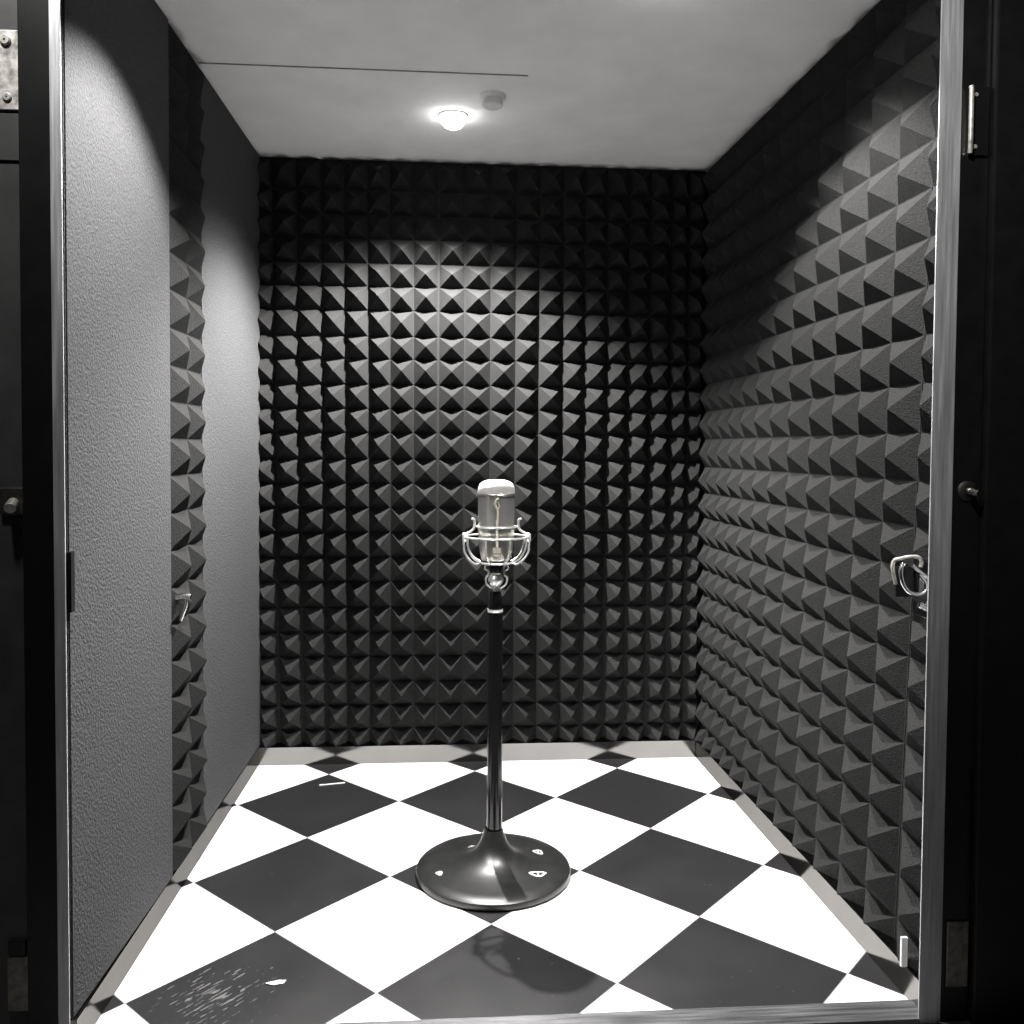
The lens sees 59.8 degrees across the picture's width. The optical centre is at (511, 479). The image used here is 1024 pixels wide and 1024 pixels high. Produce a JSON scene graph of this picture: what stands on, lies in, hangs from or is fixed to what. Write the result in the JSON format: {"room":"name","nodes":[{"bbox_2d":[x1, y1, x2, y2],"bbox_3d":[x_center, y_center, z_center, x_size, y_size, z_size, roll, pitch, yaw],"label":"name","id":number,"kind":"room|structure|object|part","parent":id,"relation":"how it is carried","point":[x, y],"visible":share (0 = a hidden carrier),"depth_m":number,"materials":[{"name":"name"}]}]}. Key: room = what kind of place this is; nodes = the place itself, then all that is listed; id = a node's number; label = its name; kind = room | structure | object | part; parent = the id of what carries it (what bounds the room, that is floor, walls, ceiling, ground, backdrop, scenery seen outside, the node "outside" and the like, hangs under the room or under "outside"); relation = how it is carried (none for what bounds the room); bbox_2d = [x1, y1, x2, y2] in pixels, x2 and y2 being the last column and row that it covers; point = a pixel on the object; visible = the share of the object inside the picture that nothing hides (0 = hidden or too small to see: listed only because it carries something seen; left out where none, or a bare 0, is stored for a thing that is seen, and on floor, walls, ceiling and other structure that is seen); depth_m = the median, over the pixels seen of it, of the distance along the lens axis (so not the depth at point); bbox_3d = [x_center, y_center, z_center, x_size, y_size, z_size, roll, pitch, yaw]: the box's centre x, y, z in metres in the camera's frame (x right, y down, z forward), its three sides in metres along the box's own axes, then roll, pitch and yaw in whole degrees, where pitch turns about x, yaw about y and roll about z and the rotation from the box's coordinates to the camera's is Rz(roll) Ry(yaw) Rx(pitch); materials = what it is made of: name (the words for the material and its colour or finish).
{"room":"studio","nodes":[
{"label":"studio","id":0,"kind":"room"},
{"bbox_2d":[0,0,27,1023],"bbox_3d":[-1.262,-0.157,1.807,0.554,2.700,0.058,0,2,-4],"label":"door","id":1,"kind":"structure","parent":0,"point":[13,862],"depth_m":1.81,"materials":[{"name":"grey paint"}]},
{"bbox_2d":[0,30,18,160],"bbox_3d":[-1.007,-0.764,1.771,0.052,0.255,0.012,0,2,-4],"label":"hinge plate","id":2,"kind":"object","parent":1,"relation":"attached to","point":[9,127],"visible":1,"depth_m":1.77,"materials":[{"name":"metal"}]},
{"bbox_2d":[0,488,22,514],"bbox_3d":[-1.008,0.045,1.785,0.046,0.054,0.037,0,2,-4],"label":"bolt","id":3,"kind":"object","parent":1,"relation":"attached to","point":[11,499],"visible":1,"depth_m":1.79,"materials":[{"name":"metal"}]},
{"bbox_3d":[-1.002,0.053,1.784,0.022,0.030,0.034,0,2,-13],"label":"bolt knob","id":4,"kind":"part","parent":3,"relation":"part of","materials":[{"name":"metal"}]},
{"bbox_2d":[7,939,27,1011],"bbox_3d":[-1.014,1.020,1.831,0.044,0.150,0.010,0,2,-4],"label":"hinge","id":5,"kind":"object","parent":1,"relation":"attached to","point":[17,959],"visible":1,"depth_m":1.83,"materials":[{"name":"metal"}]},
{"bbox_2d":[17,0,70,1023],"bbox_3d":[-0.956,-0.005,1.827,0.060,2.400,0.074,0,2,-4],"label":"trim","id":6,"kind":"structure","parent":1,"relation":"attached to","point":[32,15],"depth_m":1.79,"materials":[{"name":"black paint"}]},
{"bbox_2d":[49,0,69,1023],"bbox_3d":[-0.911,-0.004,1.793,0.022,2.400,0.004,0,2,-4],"label":"trim","id":7,"kind":"structure","parent":1,"relation":"attached to","point":[55,91],"depth_m":1.79,"materials":[{"name":"metal"}]},
{"bbox_2d":[66,551,74,612],"bbox_3d":[-0.898,0.209,1.814,0.010,0.124,0.019,0,2,-4],"label":"latch keeper","id":8,"kind":"object","parent":1,"relation":"attached to","point":[70,556],"visible":1,"depth_m":1.81,"materials":[{"name":"black metal"}]},
{"bbox_2d":[327,1000,919,1023],"bbox_3d":[0.004,1.191,1.934,1.834,0.016,0.078,0,2,-4],"label":"trim","id":9,"kind":"structure","parent":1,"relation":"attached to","point":[892,1011],"depth_m":1.98,"materials":[{"name":"metal"}]},
{"bbox_2d":[155,0,880,171],"bbox_3d":[-0.022,-1.266,2.755,1.960,0.050,1.820,0,2,-4],"label":"ceiling","id":10,"kind":"structure","parent":0,"point":[624,84],"depth_m":2.70,"materials":[{"name":"paint"}]},
{"bbox_2d":[198,62,527,75],"bbox_3d":[-0.443,-1.241,2.698,0.988,0.002,0.004,0,2,-4],"label":"trim","id":11,"kind":"structure","parent":10,"relation":"attached to","point":[198,62],"depth_m":2.70,"materials":[{"name":"grey"}]},
{"bbox_2d":[438,110,467,129],"bbox_3d":[-0.203,-1.230,3.069,0.102,0.046,0.102,0,2,-4],"label":"recessed light","id":12,"kind":"object","parent":10,"relation":"in","point":[450,119],"visible":1,"depth_m":3.04,"materials":[{"name":"white plastic"}]},
{"bbox_2d":[479,90,505,110],"bbox_3d":[-0.063,-1.225,2.894,0.088,0.041,0.088,0,2,-4],"label":"smoke detector","id":13,"kind":"object","parent":10,"relation":"attached to","point":[492,100],"visible":1,"depth_m":2.87,"materials":[{"name":"white plastic"}]},
{"bbox_2d":[96,757,1023,1023],"bbox_3d":[-0.004,1.240,1.296,4.600,0.040,4.900,0,2,-4],"label":"floor","id":14,"kind":"structure","parent":0,"point":[673,897],"depth_m":2.42,"materials":[{"name":"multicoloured tile"}]},
{"bbox_2d":[265,980,285,985],"bbox_3d":[-0.557,1.188,2.101,0.048,0.002,0.016,0,2,-17],"label":"paper scrap","id":15,"kind":"object","parent":14,"relation":"on","point":[277,982],"visible":1,"depth_m":2.10,"materials":[{"name":"white paper"}]},
{"bbox_2d":[319,782,344,785],"bbox_3d":[-0.676,1.145,3.350,0.094,0.002,0.006,0,2,-16],"label":"stick","id":16,"kind":"object","parent":14,"relation":"on","point":[341,782],"visible":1,"depth_m":3.35,"materials":[{"name":"white"}]},
{"bbox_2d":[415,591,570,911],"bbox_3d":[-0.053,0.752,2.644,0.462,0.844,0.462,0,2,-4],"label":"microphone stand","id":17,"kind":"object","parent":14,"relation":"on","point":[492,870],"visible":1,"depth_m":2.62,"materials":[{"name":"grey metal"}]},
{"bbox_2d":[462,517,530,590],"bbox_3d":[-0.046,0.221,2.627,0.200,0.218,0.190,0,2,-4],"label":"mount","id":18,"kind":"object","parent":17,"relation":"on","point":[495,579],"visible":0.82,"depth_m":2.61,"materials":[{"name":"silver metal"}]},
{"bbox_2d":[477,479,515,562],"bbox_3d":[-0.047,0.121,2.622,0.113,0.241,0.115,1,2,15],"label":"microphone","id":19,"kind":"object","parent":18,"relation":"on","point":[496,497],"visible":0.95,"depth_m":2.58,"materials":[{"name":"silver metal"}]},
{"bbox_2d":[478,496,514,526],"bbox_3d":[-0.046,0.092,2.623,0.108,0.085,0.108,0,2,-4],"label":"grille","id":20,"kind":"object","parent":19,"relation":"attached to","point":[493,511],"depth_m":2.58,"materials":[{"name":"metal"}]},
{"bbox_2d":[480,560,512,564],"bbox_3d":[-0.046,0.245,2.628,0.100,0.006,0.100,0,2,-4],"label":"ring","id":21,"kind":"object","parent":18,"relation":"on","point":[509,562],"depth_m":2.59,"materials":[{"name":"silver metal"}]},
{"bbox_2d":[698,172,708,730],"bbox_3d":[-0.098,-0.065,3.672,2.080,2.410,0.062,0,2,-4],"label":"wall","id":22,"kind":"structure","parent":0,"point":[706,191],"depth_m":3.71,"materials":[{"name":"black"}]},
{"bbox_2d":[257,157,438,747],"bbox_3d":[-0.671,-0.102,3.557,0.748,2.336,0.077,0,2,-4],"label":"acoustic foam panel","id":23,"kind":"object","parent":22,"relation":"attached to","point":[348,269],"visible":0.98,"depth_m":3.56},
{"bbox_2d":[259,735,694,765],"bbox_3d":[-0.129,1.105,3.641,1.767,0.073,0.071,0,2,-4],"label":"baseboard","id":24,"kind":"structure","parent":22,"relation":"attached to","point":[462,750],"depth_m":3.60,"materials":[{"name":"metal"}]},
{"bbox_2d":[437,163,705,743],"bbox_3d":[0.244,-0.098,3.626,1.089,2.336,0.077,0,2,-4],"label":"acoustic foam panel","id":25,"kind":"object","parent":22,"relation":"attached to","point":[571,299],"visible":0.92,"depth_m":3.63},
{"bbox_2d":[967,0,1023,1023],"bbox_3d":[1.238,-0.144,1.980,0.434,2.700,0.090,0,2,-4],"label":"door","id":26,"kind":"structure","parent":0,"point":[996,932],"depth_m":1.94,"materials":[{"name":"black paint"}]},
{"bbox_2d":[891,555,927,625],"bbox_3d":[0.905,0.245,1.994,0.069,0.149,0.090,-1,3,-42],"label":"handle","id":27,"kind":"object","parent":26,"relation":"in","point":[905,578],"depth_m":2.00,"materials":[{"name":"metal"}]},
{"bbox_3d":[0.906,0.312,1.975,0.006,0.016,0.063,0,2,-4],"label":"mounting arm","id":28,"kind":"part","parent":27,"relation":"part of","materials":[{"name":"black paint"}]},
{"bbox_3d":[0.915,0.209,1.989,0.048,0.038,0.010,0,2,-2],"label":"lever","id":29,"kind":"part","parent":27,"relation":"part of","materials":[{"name":"silver metal"}]},
{"bbox_2d":[918,0,963,1023],"bbox_3d":[0.931,0.005,1.933,0.050,2.400,0.004,0,2,-4],"label":"trim","id":30,"kind":"structure","parent":26,"relation":"attached to","point":[952,11],"depth_m":1.93,"materials":[{"name":"metal"}]},
{"bbox_2d":[945,920,968,986],"bbox_3d":[0.985,1.050,1.972,0.050,0.148,0.005,0,2,-4],"label":"plate","id":31,"kind":"object","parent":26,"relation":"attached to","point":[957,932],"visible":1,"depth_m":1.97,"materials":[{"name":"metal"}]},
{"bbox_2d":[940,0,991,1021],"bbox_3d":[0.986,0.004,1.975,0.066,2.400,0.072,0,2,-4],"label":"trim","id":32,"kind":"structure","parent":26,"relation":"attached to","point":[977,26],"depth_m":1.94,"materials":[{"name":"black paint"}]},
{"bbox_2d":[957,481,980,500],"bbox_3d":[0.991,0.026,1.922,0.044,0.043,0.036,0,2,-4],"label":"thumb turn","id":33,"kind":"object","parent":26,"relation":"attached to","point":[967,490],"visible":1,"depth_m":1.93,"materials":[{"name":"metal"}]},
{"bbox_2d":[967,85,988,155],"bbox_3d":[0.998,-0.768,1.905,0.049,0.147,0.017,0,2,-4],"label":"hinge","id":34,"kind":"object","parent":26,"relation":"attached to","point":[978,119],"visible":1,"depth_m":1.91,"materials":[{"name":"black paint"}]},
{"bbox_3d":[-1.005,-0.040,2.712,0.105,2.410,1.700,0,2,-4],"label":"wall","id":35,"kind":"structure","parent":0,"visible":0},
{"bbox_2d":[61,0,172,1018],"bbox_3d":[-0.925,-0.057,2.119,0.018,2.336,0.619,0,2,-3],"label":"wall panel","id":36,"kind":"object","parent":35,"relation":"attached to","point":[115,78],"visible":0.99,"depth_m":2.06,"materials":[{"name":"grey paint"}]},
{"bbox_2d":[70,745,259,1023],"bbox_3d":[-0.965,1.129,2.730,0.015,0.073,1.763,0,2,-3],"label":"baseboard","id":37,"kind":"structure","parent":35,"relation":"attached to","point":[91,1010],"depth_m":2.31,"materials":[{"name":"metal"}]},
{"bbox_2d":[168,23,206,871],"bbox_3d":[-0.934,-0.076,2.583,0.050,2.326,0.306,0,2,-4],"label":"sheet","id":38,"kind":"object","parent":35,"relation":"attached to","point":[186,80],"visible":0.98,"depth_m":2.54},
{"bbox_2d":[175,593,191,620],"bbox_3d":[-0.912,0.355,2.474,0.045,0.079,0.017,0,2,-4],"label":"coat hook","id":39,"kind":"object","parent":38,"relation":"attached to","point":[180,596],"visible":1,"depth_m":2.47,"materials":[{"name":"silver metal"}]},
{"bbox_3d":[-0.912,0.364,2.474,0.029,0.059,0.012,0,2,-4],"label":"hook arm","id":40,"kind":"part","parent":39,"relation":"part of","materials":[{"name":"silver metal"}]},
{"bbox_2d":[199,68,260,822],"bbox_3d":[-0.983,-0.091,3.136,0.015,2.336,0.804,0,2,-3],"label":"wall panel","id":41,"kind":"object","parent":35,"relation":"attached to","point":[230,235],"visible":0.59,"depth_m":3.07,"materials":[{"name":"grey paint"}]},
{"bbox_3d":[0.928,-0.031,2.859,0.118,2.410,1.700,0,2,-4],"label":"wall","id":42,"kind":"structure","parent":0,"visible":0},
{"bbox_2d":[695,741,918,1006],"bbox_3d":[0.863,1.138,2.872,0.058,0.073,1.759,0,2,-6],"label":"baseboard","id":43,"kind":"structure","parent":42,"relation":"attached to","point":[881,947],"depth_m":2.49,"materials":[{"name":"metal"}]},
{"bbox_2d":[900,936,907,966],"bbox_3d":[0.907,1.094,2.064,0.015,0.069,0.007,0,2,-4],"label":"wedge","id":44,"kind":"object","parent":43,"relation":"on","point":[903,939],"visible":1,"depth_m":2.06,"materials":[{"name":"white plastic"}]},
{"bbox_2d":[695,0,939,938],"bbox_3d":[0.861,-0.068,2.845,0.054,2.336,1.654,0,2,-6],"label":"acoustic foam panel","id":45,"kind":"object","parent":42,"relation":"attached to","point":[817,233],"visible":0.99,"depth_m":2.54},
{"bbox_2d":[895,0,940,971],"bbox_3d":[0.939,-0.041,2.046,0.055,2.336,0.180,0,2,-4],"label":"sheet","id":46,"kind":"object","parent":42,"relation":"attached to","point":[909,880],"visible":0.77,"depth_m":2.04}
]}

